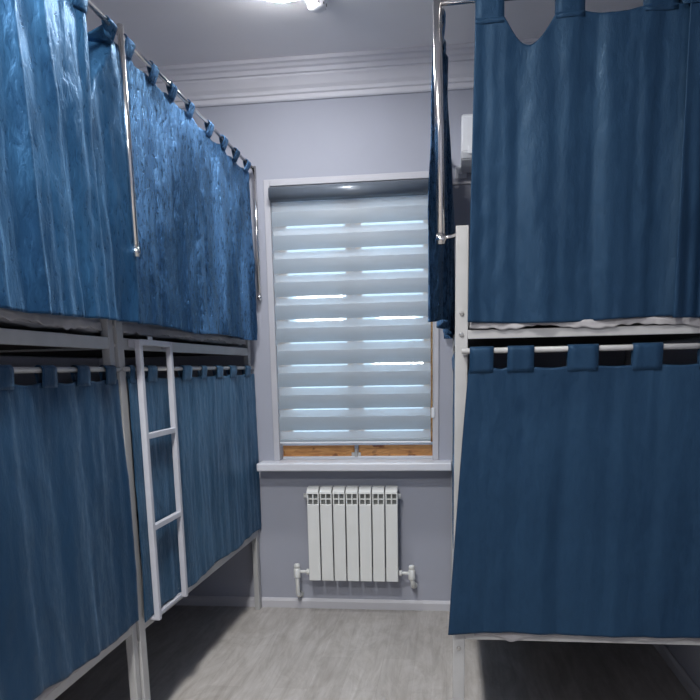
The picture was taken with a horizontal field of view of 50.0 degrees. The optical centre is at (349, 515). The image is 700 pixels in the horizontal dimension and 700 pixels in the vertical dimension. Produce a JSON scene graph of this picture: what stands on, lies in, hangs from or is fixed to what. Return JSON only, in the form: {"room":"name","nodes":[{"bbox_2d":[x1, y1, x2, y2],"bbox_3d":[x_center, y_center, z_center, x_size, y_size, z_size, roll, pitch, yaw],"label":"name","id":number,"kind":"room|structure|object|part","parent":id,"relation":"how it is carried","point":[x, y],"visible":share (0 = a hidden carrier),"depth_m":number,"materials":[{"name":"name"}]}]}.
{"room":"dormitory","nodes":[
{"label":"dormitory","id":0,"kind":"room"},
{"bbox_2d":[0,357,99,385],"bbox_3d":[-2.095,-0.282,1.211,0.150,3.170,7.130,0,11,7],"label":"wall","id":1,"kind":"structure","parent":0,"point":[24,379],"depth_m":4.04,"materials":[{"name":"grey paint"}]},
{"bbox_2d":[99,89,624,600],"bbox_3d":[0.083,-0.998,4.627,3.580,3.170,0.350,0,11,7],"label":"wall","id":2,"kind":"structure","parent":0,"point":[377,134],"depth_m":4.48,"materials":[{"name":"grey paint"}]},
{"bbox_2d":[175,596,449,610],"bbox_3d":[0.091,0.561,4.749,3.280,0.063,0.016,0,11,7],"label":"baseboard","id":3,"kind":"structure","parent":2,"relation":"attached to","point":[281,602],"depth_m":4.78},
{"bbox_2d":[137,38,538,108],"bbox_3d":[0.024,-2.416,4.111,3.280,0.184,0.120,0,11,7],"label":"trim","id":4,"kind":"structure","parent":2,"relation":"attached to","point":[397,70],"depth_m":4.13,"materials":[{"name":"paint"}]},
{"bbox_2d":[257,171,451,470],"bbox_3d":[0.017,-1.114,4.441,1.168,1.677,0.305,0,11,7],"label":"window","id":5,"kind":"structure","parent":2,"relation":"in","point":[310,456],"depth_m":4.50,"materials":[{"name":"paint"}]},
{"bbox_3d":[-0.210,-1.151,4.589,0.459,1.593,0.060,0,11,7],"label":"sash","id":6,"kind":"part","parent":5,"relation":"part of","materials":[{"name":"brown wood"}]},
{"bbox_2d":[268,179,434,443],"bbox_3d":[0.021,-1.161,4.404,0.947,1.475,0.091,0,11,7],"label":"zebra blind","id":7,"kind":"object","parent":5,"relation":"attached to","point":[399,200],"visible":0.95,"depth_m":4.42,"materials":[{"name":"grey fabric"}]},
{"bbox_3d":[0.029,-0.447,4.566,0.923,0.010,0.030,0,11,7],"label":"rail","id":8,"kind":"part","parent":7,"relation":"part of","materials":[{"name":"white plastic"}]},
{"bbox_3d":[0.481,-1.200,4.343,0.020,1.260,0.012,0,11,7],"label":"pull cord","id":9,"kind":"part","parent":7,"relation":"part of","materials":[{"name":"white plastic"}]},
{"bbox_3d":[0.030,-0.309,4.569,1.168,0.048,0.245,0,11,7],"label":"sill","id":10,"kind":"part","parent":5,"relation":"part of","materials":[{"name":"white plastic"}]},
{"bbox_3d":[0.273,-1.149,4.526,0.467,1.593,0.060,0,11,7],"label":"sash","id":11,"kind":"part","parent":5,"relation":"part of","materials":[{"name":"brown wood"}]},
{"bbox_2d":[294,486,416,597],"bbox_3d":[0.029,0.179,4.625,0.765,0.726,0.125,0,11,7],"label":"radiator","id":12,"kind":"object","parent":2,"relation":"attached to","point":[337,507],"visible":1,"depth_m":4.55,"materials":[{"name":"metal"}]},
{"bbox_2d":[309,494,317,502],"bbox_3d":[-0.221,-0.111,4.574,0.064,0.074,0.014,0,11,7],"label":"grille","id":13,"kind":"object","parent":12,"relation":"attached to","point":[310,495],"depth_m":4.57,"materials":[{"name":"white metal"}]},
{"bbox_2d":[322,494,330,503],"bbox_3d":[-0.142,-0.111,4.564,0.064,0.074,0.014,0,11,7],"label":"grille","id":14,"kind":"object","parent":12,"relation":"attached to","point":[323,495],"depth_m":4.56,"materials":[{"name":"white metal"}]},
{"bbox_2d":[335,494,343,503],"bbox_3d":[-0.063,-0.110,4.554,0.064,0.074,0.014,0,11,7],"label":"grille","id":15,"kind":"object","parent":12,"relation":"attached to","point":[341,498],"depth_m":4.55,"materials":[{"name":"white metal"}]},
{"bbox_2d":[348,494,356,503],"bbox_3d":[0.015,-0.110,4.544,0.064,0.074,0.014,0,11,7],"label":"grille","id":16,"kind":"object","parent":12,"relation":"attached to","point":[349,495],"depth_m":4.54,"materials":[{"name":"white metal"}]},
{"bbox_2d":[361,494,369,503],"bbox_3d":[0.094,-0.109,4.533,0.064,0.074,0.014,0,11,7],"label":"grille","id":17,"kind":"object","parent":12,"relation":"attached to","point":[362,495],"depth_m":4.53,"materials":[{"name":"white metal"}]},
{"bbox_2d":[374,494,382,503],"bbox_3d":[0.173,-0.109,4.523,0.064,0.074,0.014,0,11,7],"label":"grille","id":18,"kind":"object","parent":12,"relation":"attached to","point":[375,495],"depth_m":4.52,"materials":[{"name":"white metal"}]},
{"bbox_2d":[387,494,395,503],"bbox_3d":[0.252,-0.108,4.513,0.064,0.074,0.014,0,11,7],"label":"grille","id":19,"kind":"object","parent":12,"relation":"attached to","point":[388,495],"depth_m":4.51,"materials":[{"name":"white metal"}]},
{"bbox_2d":[455,166,466,178],"bbox_3d":[0.617,-1.913,4.174,0.065,0.065,0.040,0,11,7],"label":"power socket","id":20,"kind":"object","parent":2,"relation":"attached to","point":[459,174],"visible":0.87,"depth_m":4.18,"materials":[{"name":"white plastic"}]},
{"bbox_2d":[452,181,470,184],"bbox_3d":[0.998,-1.858,4.147,0.912,0.014,0.016,0,11,7],"label":"cable trunking","id":21,"kind":"object","parent":2,"relation":"attached to","point":[461,182],"visible":0.02,"depth_m":4.19,"materials":[{"name":"white plastic"}]},
{"bbox_2d":[461,114,472,172],"bbox_3d":[1.014,-2.015,4.015,0.828,0.254,0.207,0,11,7],"label":"air conditioner","id":22,"kind":"object","parent":2,"relation":"attached to","point":[466,119],"visible":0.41,"depth_m":3.98,"materials":[{"name":"white plastic"}]},
{"bbox_2d":[86,0,642,67],"bbox_3d":[-0.414,-1.906,0.769,3.580,0.120,7.630,0,11,7],"label":"ceiling","id":23,"kind":"structure","parent":0,"point":[166,32],"depth_m":3.71,"materials":[{"name":"paint"}]},
{"bbox_2d":[269,0,293,1],"bbox_3d":[-0.307,-2.328,3.313,0.260,0.038,0.260,0,11,7],"label":"recessed light","id":24,"kind":"object","parent":23,"relation":"in","point":[269,0],"visible":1,"depth_m":3.40,"materials":[{"name":"white plastic"}]},
{"bbox_2d":[305,0,327,12],"bbox_3d":[-0.153,-2.359,3.467,0.108,0.043,0.108,0,11,7],"label":"smoke detector","id":25,"kind":"object","parent":23,"relation":"attached to","point":[315,6],"visible":1,"depth_m":3.45,"materials":[{"name":"white plastic"}]},
{"bbox_2d":[54,605,692,699],"bbox_3d":[-0.349,1.311,1.402,3.580,0.100,7.630,0,11,7],"label":"floor","id":26,"kind":"structure","parent":0,"point":[194,652],"depth_m":3.88,"materials":[{"name":"grey laminate"}]},
{"bbox_2d":[0,0,141,699],"bbox_3d":[-1.373,-0.184,1.977,1.025,2.654,1.858,0,11,7],"label":"bunk bed","id":27,"kind":"object","parent":26,"relation":"on","point":[11,340],"visible":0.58,"depth_m":2.58,"materials":[{"name":"grey metal"}]},
{"bbox_2d":[0,308,101,333],"bbox_3d":[-1.421,-0.552,1.912,0.847,0.126,1.740,0,11,7],"label":"mattress","id":28,"kind":"object","parent":27,"relation":"on","point":[9,319],"visible":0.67,"depth_m":2.37,"materials":[{"name":"fabric"}]},
{"bbox_3d":[-1.322,-0.636,2.820,0.841,0.043,0.025,0,11,7],"label":"rail","id":29,"kind":"part","parent":27,"relation":"part of","materials":[{"name":"grey metal"}]},
{"bbox_3d":[-1.005,-0.457,1.877,0.025,0.043,1.770,0,11,7],"label":"rail","id":30,"kind":"part","parent":27,"relation":"part of","materials":[{"name":"grey metal"}]},
{"bbox_3d":[-0.972,-0.366,1.895,0.018,0.018,1.820,0,11,7],"label":"curtain rod","id":31,"kind":"part","parent":27,"relation":"part of","materials":[{"name":"grey metal"}]},
{"bbox_2d":[0,365,138,699],"bbox_3d":[-0.961,0.109,1.990,0.039,0.998,1.744,0,11,8],"label":"curtain","id":32,"kind":"object","parent":27,"relation":"hanging from","point":[68,573],"visible":1,"depth_m":2.35,"materials":[{"name":"blue fabric"}]},
{"bbox_2d":[0,0,139,322],"bbox_3d":[-0.953,-1.004,1.798,0.158,0.982,1.745,0,11,7],"label":"curtain","id":33,"kind":"object","parent":27,"relation":"hanging from","point":[66,245],"visible":0.99,"depth_m":2.20,"materials":[{"name":"blue fabric"}]},
{"bbox_2d":[34,625,132,699],"bbox_3d":[-1.388,0.537,2.127,0.867,0.148,1.745,0,11,7],"label":"mattress","id":34,"kind":"object","parent":27,"relation":"on","point":[46,692],"visible":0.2,"depth_m":2.32,"materials":[{"name":"white fabric"}]},
{"bbox_3d":[-0.983,0.621,2.089,0.025,0.034,1.770,0,11,7],"label":"rail","id":35,"kind":"part","parent":27,"relation":"part of","materials":[{"name":"grey metal"}]},
{"bbox_3d":[-0.906,-1.463,1.655,0.018,0.018,1.796,0,11,7],"label":"curtain rod","id":36,"kind":"part","parent":27,"relation":"part of","materials":[{"name":"silver metal"}]},
{"bbox_3d":[-0.879,-0.019,2.878,0.032,1.962,0.042,0,11,7],"label":"post","id":37,"kind":"part","parent":27,"relation":"part of","materials":[{"name":"grey metal"}]},
{"bbox_2d":[0,23,261,699],"bbox_3d":[-1.112,-0.537,3.741,1.028,2.654,1.837,1,11,9],"label":"bunk bed","id":38,"kind":"object","parent":26,"relation":"on","point":[122,351],"visible":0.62,"depth_m":3.04,"materials":[{"name":"grey metal"}]},
{"bbox_3d":[-1.306,-0.645,2.861,0.841,0.043,0.025,1,11,9],"label":"rail","id":39,"kind":"part","parent":38,"relation":"part of","materials":[{"name":"grey metal"}]},
{"bbox_3d":[-1.608,-0.819,3.780,0.025,0.043,1.684,1,11,9],"label":"rail","id":40,"kind":"part","parent":38,"relation":"part of","materials":[{"name":"grey metal"}]},
{"bbox_3d":[-0.861,-0.029,2.930,0.032,1.962,0.054,1,11,9],"label":"post","id":41,"kind":"part","parent":38,"relation":"part of","materials":[{"name":"grey metal"}]},
{"bbox_2d":[65,322,245,345],"bbox_3d":[-1.158,-0.907,3.694,0.847,0.124,1.655,1,11,9],"label":"mattress","id":42,"kind":"object","parent":38,"relation":"on","point":[131,330],"visible":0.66,"depth_m":3.38,"materials":[{"name":"fabric"}]},
{"bbox_2d":[128,339,187,619],"bbox_3d":[-0.792,-0.155,3.137,0.050,1.125,0.349,0,11,7],"label":"ladder","id":43,"kind":"object","parent":38,"relation":"attached to","point":[138,344],"visible":0.96,"depth_m":3.06,"materials":[{"name":"metal"}]},
{"bbox_3d":[-0.800,-0.123,2.979,0.023,1.124,0.027,0,11,7],"label":"ladder rail","id":44,"kind":"part","parent":43,"relation":"part of","materials":[{"name":"metal"}]},
{"bbox_3d":[-0.759,-0.185,3.292,0.023,1.124,0.027,0,11,7],"label":"ladder rail","id":45,"kind":"part","parent":43,"relation":"part of","materials":[{"name":"metal"}]},
{"bbox_2d":[136,511,215,604],"bbox_3d":[-1.131,0.191,3.909,0.858,0.136,1.655,1,11,9],"label":"mattress","id":46,"kind":"object","parent":38,"relation":"on","point":[136,511],"visible":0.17,"depth_m":3.64,"materials":[{"name":"black fabric"}]},
{"bbox_3d":[-1.046,-0.986,4.569,0.841,0.043,0.025,1,11,9],"label":"rail","id":47,"kind":"part","parent":38,"relation":"part of","materials":[{"name":"grey metal"}]},
{"bbox_3d":[-0.675,-1.815,3.420,0.018,0.018,1.807,0,11,7],"label":"curtain rod","id":48,"kind":"part","parent":38,"relation":"part of","materials":[{"name":"silver metal"}]},
{"bbox_3d":[-0.744,-0.811,3.651,0.025,0.043,1.684,1,11,9],"label":"rail","id":49,"kind":"part","parent":38,"relation":"part of","materials":[{"name":"grey metal"}]},
{"bbox_2d":[115,33,257,339],"bbox_3d":[-0.677,-1.344,3.494,0.051,0.981,1.746,0,11,7],"label":"curtain","id":50,"kind":"object","parent":38,"relation":"hanging from","point":[196,261],"visible":0.94,"depth_m":3.26,"materials":[{"name":"blue fabric"}]},
{"bbox_3d":[-0.719,-0.722,3.677,0.018,0.018,1.760,1,11,9],"label":"curtain rod","id":51,"kind":"part","parent":38,"relation":"part of","materials":[{"name":"grey metal"}]},
{"bbox_2d":[125,365,260,622],"bbox_3d":[-0.709,-0.236,3.776,0.034,1.021,1.773,1,11,9],"label":"curtain","id":52,"kind":"object","parent":38,"relation":"hanging from","point":[217,420],"visible":0.93,"depth_m":3.62,"materials":[{"name":"blue fabric"}]},
{"bbox_3d":[-0.722,0.279,3.865,0.025,0.040,1.684,1,11,9],"label":"rail","id":53,"kind":"part","parent":38,"relation":"part of","materials":[{"name":"grey metal"}]},
{"bbox_3d":[-0.605,-0.366,4.613,0.032,1.962,0.054,1,11,9],"label":"post","id":54,"kind":"part","parent":38,"relation":"part of","materials":[{"name":"grey metal"}]},
{"bbox_2d":[433,0,699,699],"bbox_3d":[0.968,-0.529,3.448,1.137,2.669,1.851,0,11,7],"label":"bunk bed","id":55,"kind":"object","parent":26,"relation":"on","point":[618,338],"visible":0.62,"depth_m":2.57,"materials":[{"name":"grey metal"}]},
{"bbox_2d":[428,10,454,338],"bbox_3d":[0.429,-1.335,3.371,0.094,0.996,1.737,0,11,8],"label":"curtain","id":56,"kind":"object","parent":55,"relation":"hanging from","point":[441,269],"visible":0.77,"depth_m":2.68,"materials":[{"name":"blue fabric"}]},
{"bbox_3d":[0.406,-1.809,3.278,0.018,0.018,1.798,0,11,7],"label":"curtain rod","id":57,"kind":"part","parent":55,"relation":"part of","materials":[{"name":"silver metal"}]},
{"bbox_3d":[0.513,0.270,3.673,0.025,0.034,1.726,0,11,7],"label":"rail","id":58,"kind":"part","parent":55,"relation":"part of","materials":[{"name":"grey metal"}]},
{"bbox_3d":[0.625,-0.357,4.441,0.044,1.962,0.042,0,11,7],"label":"post","id":59,"kind":"part","parent":55,"relation":"part of","materials":[{"name":"grey metal"}]},
{"bbox_2d":[452,352,454,543],"bbox_3d":[0.501,-0.247,3.578,0.032,1.024,1.695,0,11,7],"label":"curtain","id":60,"kind":"object","parent":55,"relation":"hanging from","point":[453,357],"visible":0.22,"depth_m":4.11,"materials":[{"name":"blue fabric"}]},
{"bbox_3d":[0.399,-0.014,2.724,0.044,1.962,0.042,0,11,7],"label":"post","id":61,"kind":"part","parent":55,"relation":"part of","materials":[{"name":"grey metal"}]},
{"bbox_3d":[0.828,-1.639,2.332,1.107,0.019,0.019,0,11,7],"label":"curtain rod","id":62,"kind":"part","parent":55,"relation":"part of","materials":[{"name":"silver metal"}]},
{"bbox_2d":[448,341,699,637],"bbox_3d":[0.857,-0.068,2.612,1.016,1.036,0.034,0,11,7],"label":"curtain","id":63,"kind":"object","parent":55,"relation":"hanging from","point":[578,503],"visible":1,"depth_m":2.61,"materials":[{"name":"blue fabric"}]},
{"bbox_2d":[468,0,689,322],"bbox_3d":[0.731,-1.151,2.431,0.682,1.020,0.056,0,11,7],"label":"curtain","id":64,"kind":"object","parent":55,"relation":"hanging from","point":[577,130],"visible":0.98,"depth_m":2.42,"materials":[{"name":"blue fabric"}]},
{"bbox_3d":[0.867,-0.561,2.513,0.975,0.019,0.019,0,11,7],"label":"curtain rod","id":65,"kind":"part","parent":55,"relation":"part of","materials":[{"name":"grey metal"}]},
{"bbox_3d":[0.885,0.445,2.744,0.922,0.034,0.025,0,11,7],"label":"rail","id":66,"kind":"part","parent":55,"relation":"part of","materials":[{"name":"grey metal"}]},
{"bbox_2d":[468,316,699,329],"bbox_3d":[0.972,-0.862,3.357,0.912,0.139,1.767,0,11,7],"label":"mattress","id":67,"kind":"object","parent":55,"relation":"on","point":[659,320],"visible":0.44,"depth_m":2.52,"materials":[{"name":"white fabric"}]},
{"bbox_3d":[0.864,-0.623,2.535,0.922,0.030,0.025,0,11,7],"label":"rail","id":68,"kind":"part","parent":55,"relation":"part of","materials":[{"name":"grey metal"}]},
{"bbox_2d":[474,632,699,641],"bbox_3d":[0.995,0.216,3.568,0.912,0.164,1.769,0,11,7],"label":"mattress","id":69,"kind":"object","parent":55,"relation":"on","point":[510,636],"visible":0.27,"depth_m":2.73,"materials":[{"name":"white fabric"}]},
{"bbox_3d":[1.581,-0.351,4.317,0.044,1.962,0.042,0,11,7],"label":"post","id":70,"kind":"part","parent":55,"relation":"part of","materials":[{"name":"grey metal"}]},
{"bbox_3d":[1.463,-0.792,3.337,0.025,0.030,1.726,0,11,7],"label":"rail","id":71,"kind":"part","parent":55,"relation":"part of","materials":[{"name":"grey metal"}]},
{"bbox_2d":[672,0,699,317],"bbox_3d":[1.186,-1.148,2.357,0.331,1.017,0.083,0,11,7],"label":"curtain","id":72,"kind":"object","parent":55,"relation":"hanging from","point":[686,304],"visible":1,"depth_m":2.37,"materials":[{"name":"blue fabric"}]},
{"bbox_2d":[662,339,699,688],"bbox_3d":[1.306,-0.264,0.768,0.150,3.170,7.130,0,11,7],"label":"wall","id":73,"kind":"structure","parent":0,"point":[688,656],"depth_m":3.55,"materials":[{"name":"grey paint"}]},
{"bbox_2d":[653,644,699,699],"bbox_3d":[1.255,1.260,1.078,0.016,0.063,7.130,0,11,7],"label":"baseboard","id":74,"kind":"structure","parent":73,"relation":"attached to","point":[675,666],"depth_m":3.60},
{"label":"outside","id":75,"kind":"structure","parent":0,"visible":0},
{"bbox_2d":[287,220,422,431],"bbox_3d":[1.549,-2.654,11.785,12.000,5.600,0.450,0,11,7],"label":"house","id":76,"kind":"structure","parent":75,"point":[415,221],"depth_m":11.68,"materials":[{"name":"white"}]},
{"bbox_3d":[-0.465,-3.231,11.713,0.716,0.480,0.019,0,11,7],"label":"lit pane","id":77,"kind":"part","parent":76,"relation":"part of","materials":[{"name":"white"}]},
{"bbox_3d":[0.729,-3.063,11.589,0.556,0.130,0.019,0,11,7],"label":"lit pane","id":78,"kind":"part","parent":76,"relation":"part of","materials":[{"name":"white glass"}]},
{"bbox_3d":[0.762,-2.381,11.721,0.756,0.120,0.019,0,11,7],"label":"lit pane","id":79,"kind":"part","parent":76,"relation":"part of","materials":[{"name":"white glass"}]}
]}

